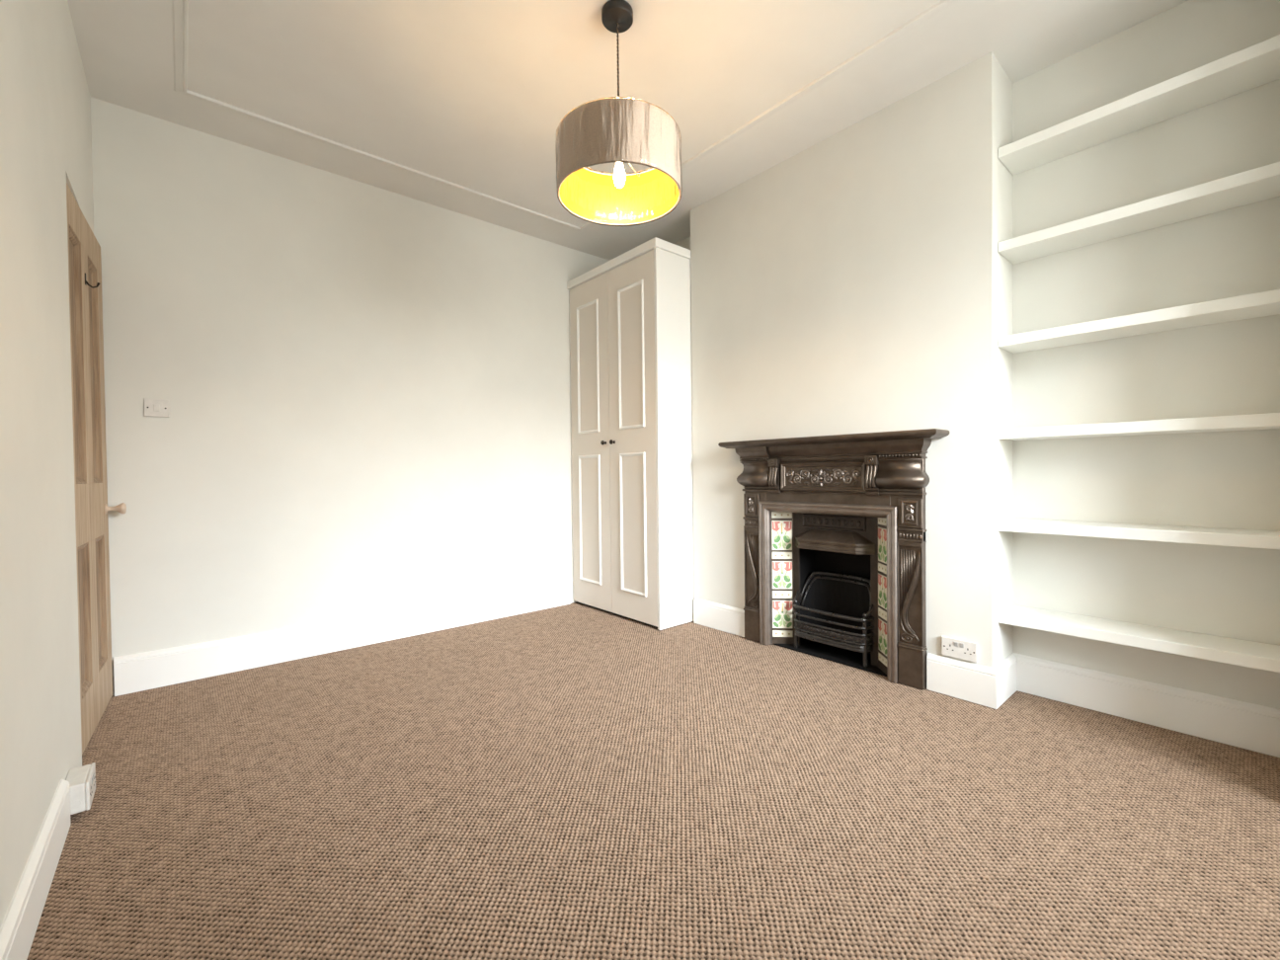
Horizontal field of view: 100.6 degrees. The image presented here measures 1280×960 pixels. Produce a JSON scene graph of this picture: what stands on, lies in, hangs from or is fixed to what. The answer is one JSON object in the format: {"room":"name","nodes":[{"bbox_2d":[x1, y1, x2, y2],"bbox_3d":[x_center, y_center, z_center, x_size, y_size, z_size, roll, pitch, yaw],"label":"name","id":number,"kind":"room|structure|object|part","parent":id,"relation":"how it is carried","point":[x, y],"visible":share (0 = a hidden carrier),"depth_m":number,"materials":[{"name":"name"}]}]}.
{"room":"empty bedroom","nodes":[
{"label":"empty bedroom","id":0,"kind":"room"},
{"bbox_2d":[0,0,93,927],"bbox_3d":[-1.412,-0.367,1.069,0.150,2.794,3.590,-1,1,-41],"label":"wall","id":1,"kind":"structure","parent":0,"point":[45,128],"depth_m":1.40,"materials":[{"name":"paint"}]},
{"bbox_2d":[0,779,70,959],"bbox_3d":[-0.932,0.959,0.679,0.018,0.142,2.361,-1,1,-41],"label":"baseboard","id":2,"kind":"structure","parent":1,"relation":"attached to","point":[19,926],"depth_m":1.23,"materials":[{"name":"white wood"}]},
{"bbox_2d":[65,762,95,814],"bbox_3d":[-1.733,0.956,1.643,0.062,0.087,0.146,-1,1,-41],"label":"wall socket","id":3,"kind":"object","parent":1,"relation":"attached to","point":[81,779],"visible":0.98,"depth_m":1.61,"materials":[{"name":"white plastic"}]},
{"bbox_3d":[-1.715,0.955,1.659,0.009,0.087,0.146,-1,1,-41],"label":"plate","id":4,"kind":"part","parent":3,"relation":"part of","materials":[{"name":"white plastic"}]},
{"bbox_2d":[66,182,126,754],"bbox_3d":[-2.240,-0.034,2.186,0.104,2.096,0.790,-1,1,-38],"label":"door","id":5,"kind":"structure","parent":1,"relation":"in","point":[92,509],"depth_m":2.16,"materials":[{"name":"brown wood"}]},
{"bbox_3d":[-2.160,-0.463,2.023,0.028,0.957,0.210,-1,1,-38],"label":"panel","id":6,"kind":"part","parent":5,"relation":"part of","materials":[{"name":"brown wood"}]},
{"bbox_3d":[-2.149,0.533,2.038,0.028,0.570,0.210,-1,1,-38],"label":"panel","id":7,"kind":"part","parent":5,"relation":"part of","materials":[{"name":"brown wood"}]},
{"bbox_3d":[-2.375,-0.465,2.297,0.028,0.957,0.213,-1,1,-38],"label":"panel","id":8,"kind":"part","parent":5,"relation":"part of","materials":[{"name":"brown wood"}]},
{"bbox_3d":[-2.364,0.531,2.312,0.028,0.570,0.213,-1,1,-38],"label":"panel","id":9,"kind":"part","parent":5,"relation":"part of","materials":[{"name":"brown wood"}]},
{"bbox_3d":[-2.427,0.133,2.459,0.068,0.053,0.053,-1,1,-38],"label":"knob","id":10,"kind":"part","parent":5,"relation":"part of","materials":[{"name":"brown wood"}]},
{"bbox_2d":[90,96,608,695],"bbox_3d":[-1.349,-0.407,3.571,3.451,2.794,0.120,-1,1,-41],"label":"wall","id":11,"kind":"structure","parent":0,"point":[366,387],"depth_m":3.02,"materials":[{"name":"paint"}]},
{"bbox_2d":[143,398,169,417],"bbox_3d":[-2.369,-0.353,2.603,0.094,0.088,0.015,-1,1,-41],"label":"light switch","id":12,"kind":"object","parent":11,"relation":"attached to","point":[151,407],"visible":1,"depth_m":2.60,"materials":[{"name":"white plastic"}]},
{"bbox_2d":[113,580,570,696],"bbox_3d":[-1.517,0.906,3.342,2.552,0.180,0.020,-1,1,-41],"label":"baseboard","id":13,"kind":"structure","parent":11,"relation":"attached to","point":[139,672],"depth_m":3.04,"materials":[{"name":"white wood"}]},
{"bbox_2d":[67,0,1187,260],"bbox_3d":[0.233,-1.843,1.693,3.451,0.100,5.018,-1,1,-41],"label":"ceiling","id":14,"kind":"structure","parent":0,"point":[475,95],"depth_m":2.33,"materials":[{"name":"paint"}]},
{"bbox_2d":[171,0,957,231],"bbox_3d":[-0.189,-1.785,1.893,2.244,0.013,3.331,-1,1,-41],"label":"trim","id":15,"kind":"structure","parent":14,"relation":"attached to","point":[180,8],"depth_m":2.45,"materials":[{"name":"paint"}]},
{"bbox_2d":[555,0,682,226],"bbox_3d":[-0.083,-1.441,2.042,0.482,0.708,0.483,-1,1,-41],"label":"pendant lamp","id":16,"kind":"object","parent":14,"relation":"hanging from","point":[618,129],"visible":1,"depth_m":1.93,"materials":[{"name":"beige fabric"}]},
{"bbox_3d":[-0.084,-1.550,2.040,0.009,0.411,0.009,-1,1,-41],"label":"cord","id":17,"kind":"part","parent":16,"relation":"part of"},
{"bbox_3d":[-0.080,-1.197,2.045,0.474,0.216,0.474,-1,1,-41],"label":"lamp shade","id":18,"kind":"part","parent":16,"relation":"part of","materials":[{"name":"beige fabric"}]},
{"bbox_3d":[-0.080,-1.183,2.045,0.044,0.112,0.044,-1,1,-41],"label":"bulb","id":19,"kind":"part","parent":16,"relation":"part of","materials":[{"name":"white glass"}]},
{"bbox_2d":[26,602,1279,959],"bbox_3d":[-0.123,1.003,2.189,3.457,0.009,3.836,-1,1,-41],"label":"floor","id":20,"kind":"structure","parent":0,"point":[574,780],"depth_m":1.58,"materials":[{"name":"carpet"}]},
{"bbox_2d":[566,237,693,630],"bbox_3d":[0.001,-0.292,3.975,0.627,2.522,1.026,-1,1,-41],"label":"tall cabinet","id":21,"kind":"object","parent":20,"relation":"on","point":[630,314],"visible":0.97,"depth_m":3.61,"materials":[{"name":"wood"}]},
{"bbox_3d":[-0.393,-0.838,3.984,0.012,0.972,0.270,-1,1,-41],"label":"panel moulding","id":22,"kind":"part","parent":21,"relation":"part of","materials":[{"name":"white wood"}]},
{"bbox_3d":[-0.380,0.294,4.001,0.012,0.962,0.270,-1,1,-41],"label":"panel moulding","id":23,"kind":"part","parent":21,"relation":"part of","materials":[{"name":"white wood"}]},
{"bbox_3d":[-0.370,-0.267,3.998,0.020,2.440,0.483,-1,1,-41],"label":"door","id":24,"kind":"part","parent":21,"relation":"part of","materials":[{"name":"paint"}]},
{"bbox_3d":[-0.005,-1.525,3.963,0.606,0.056,1.026,-1,1,-41],"label":"cornice","id":25,"kind":"part","parent":21,"relation":"part of","materials":[{"name":"white wood"}]},
{"bbox_3d":[-0.064,-0.836,3.602,0.012,0.972,0.269,-1,1,-41],"label":"panel moulding","id":26,"kind":"part","parent":21,"relation":"part of","materials":[{"name":"white wood"}]},
{"bbox_3d":[-0.051,-0.265,3.627,0.020,2.440,0.490,-1,1,-41],"label":"door","id":27,"kind":"part","parent":21,"relation":"part of","materials":[{"name":"paint"}]},
{"bbox_3d":[-0.051,0.296,3.619,0.012,0.962,0.269,-1,1,-41],"label":"panel moulding","id":28,"kind":"part","parent":21,"relation":"part of","materials":[{"name":"white wood"}]},
{"bbox_2d":[718,428,949,689],"bbox_3d":[1.045,0.371,2.915,0.414,1.204,1.236,-1,1,-41],"label":"fireplace","id":29,"kind":"object","parent":20,"relation":"on","point":[835,530],"visible":1,"depth_m":2.85,"materials":[{"name":"metal"}]},
{"bbox_3d":[0.673,-0.119,3.150,0.016,0.010,0.198,-1,1,-41],"label":"bead moulding","id":30,"kind":"part","parent":29,"relation":"part of","materials":[{"name":"wood"}]},
{"bbox_3d":[0.969,-0.019,2.847,0.020,0.160,0.504,-1,1,-41],"label":"frieze panel","id":31,"kind":"part","parent":29,"relation":"part of","materials":[{"name":"wood"}]},
{"bbox_3d":[0.985,0.549,2.864,0.053,0.849,0.804,-1,1,-41],"label":"frame moulding","id":32,"kind":"part","parent":29,"relation":"part of","materials":[{"name":"metal"}]},
{"bbox_3d":[0.964,-0.147,2.842,0.088,0.089,1.084,-1,1,-41],"label":"cornice","id":33,"kind":"part","parent":29,"relation":"part of","materials":[{"name":"wood"}]},
{"bbox_2d":[718,428,949,448],"bbox_3d":[0.939,-0.209,2.820,0.152,0.038,1.236,-1,1,-41],"label":"mantel shelf","id":34,"kind":"object","parent":29,"relation":"attached to","point":[913,436],"depth_m":2.65,"materials":[{"name":"wood"}]},
{"bbox_3d":[1.047,0.875,2.919,0.108,0.031,0.444,-1,1,-41],"label":"rail","id":35,"kind":"part","parent":29,"relation":"part of","materials":[{"name":"metal"}]},
{"bbox_3d":[1.038,0.571,2.910,0.098,0.806,0.690,-1,1,-41],"label":"register plate","id":36,"kind":"part","parent":29,"relation":"part of","materials":[{"name":"metal"}]},
{"bbox_2d":[795,528,875,555],"bbox_3d":[1.034,0.333,2.905,0.075,0.109,0.472,-1,1,-41],"label":"hood","id":37,"kind":"object","parent":29,"relation":"attached to","point":[856,541],"depth_m":2.85,"materials":[{"name":"metal"}]},
{"bbox_3d":[1.225,-0.116,2.509,0.016,0.010,0.198,-1,1,-41],"label":"bead moulding","id":38,"kind":"part","parent":29,"relation":"part of","materials":[{"name":"wood"}]},
{"bbox_2d":[690,51,1012,667],"bbox_3d":[1.040,-0.426,3.036,0.289,2.794,1.768,-1,1,-41],"label":"wall","id":39,"kind":"structure","parent":0,"point":[859,281],"depth_m":2.60,"materials":[{"name":"paint"}]},
{"bbox_2d":[693,598,744,637],"bbox_3d":[0.516,0.888,3.445,0.020,0.166,0.446,-1,1,-41],"label":"baseboard","id":40,"kind":"structure","parent":39,"relation":"attached to","point":[726,618],"depth_m":3.43,"materials":[{"name":"white wood"}]},
{"bbox_2d":[941,636,977,662],"bbox_3d":[1.431,0.758,2.380,0.018,0.087,0.146,-1,1,-41],"label":"wall socket","id":41,"kind":"object","parent":39,"relation":"attached to","point":[950,647],"visible":1,"depth_m":2.37,"materials":[{"name":"white plastic"}]},
{"bbox_2d":[926,652,996,709],"bbox_3d":[1.436,0.894,2.377,0.020,0.166,0.281,-1,1,-41],"label":"baseboard","id":42,"kind":"structure","parent":39,"relation":"attached to","point":[965,680],"depth_m":2.36,"materials":[{"name":"white wood"}]},
{"bbox_2d":[992,653,1016,709],"bbox_3d":[1.623,0.892,2.365,0.289,0.166,0.020,-1,1,-41],"label":"baseboard","id":43,"kind":"structure","parent":39,"relation":"attached to","point":[1005,671],"depth_m":2.35,"materials":[{"name":"white wood"}]},
{"bbox_2d":[674,0,1279,709],"bbox_3d":[1.550,-0.427,2.757,0.120,2.794,4.898,-1,1,-41],"label":"wall","id":44,"kind":"structure","parent":0,"point":[1231,479],"depth_m":2.10,"materials":[{"name":"paint"}]},
{"bbox_2d":[997,34,1279,175],"bbox_3d":[1.893,-1.417,2.070,0.218,0.043,0.798,-1,1,-41],"label":"shelf","id":45,"kind":"object","parent":44,"relation":"attached to","point":[1258,64],"visible":1,"depth_m":1.99,"materials":[{"name":"white paint"}]},
{"bbox_2d":[998,161,1279,263],"bbox_3d":[1.897,-1.011,2.076,0.218,0.043,0.798,-1,1,-41],"label":"shelf","id":46,"kind":"object","parent":44,"relation":"attached to","point":[1259,184],"visible":1,"depth_m":1.99,"materials":[{"name":"white paint"}]},
{"bbox_2d":[998,604,1279,672],"bbox_3d":[1.916,0.605,2.101,0.218,0.043,0.798,-1,1,-41],"label":"shelf","id":47,"kind":"object","parent":44,"relation":"attached to","point":[1249,654],"visible":1,"depth_m":2.00,"materials":[{"name":"white paint"}]},
{"bbox_2d":[998,289,1279,353],"bbox_3d":[1.902,-0.601,2.082,0.218,0.043,0.798,-1,1,-41],"label":"shelf","id":48,"kind":"object","parent":44,"relation":"attached to","point":[1264,303],"visible":1,"depth_m":1.99,"materials":[{"name":"white paint"}]},
{"bbox_2d":[998,518,1279,549],"bbox_3d":[1.911,0.202,2.094,0.218,0.043,0.798,-1,1,-41],"label":"shelf","id":49,"kind":"object","parent":44,"relation":"attached to","point":[1268,539],"visible":1,"depth_m":1.98,"materials":[{"name":"white paint"}]},
{"bbox_2d":[998,412,1279,440],"bbox_3d":[1.907,-0.200,2.088,0.218,0.043,0.798,-1,1,-41],"label":"shelf","id":50,"kind":"object","parent":44,"relation":"attached to","point":[1271,421],"visible":1,"depth_m":1.97,"materials":[{"name":"white paint"}]},
{"bbox_2d":[1012,652,1279,757],"bbox_3d":[1.995,0.891,2.170,0.020,0.166,0.801,-1,1,-41],"label":"baseboard","id":51,"kind":"structure","parent":44,"relation":"attached to","point":[1253,727],"depth_m":2.10,"materials":[{"name":"white wood"}]}
]}

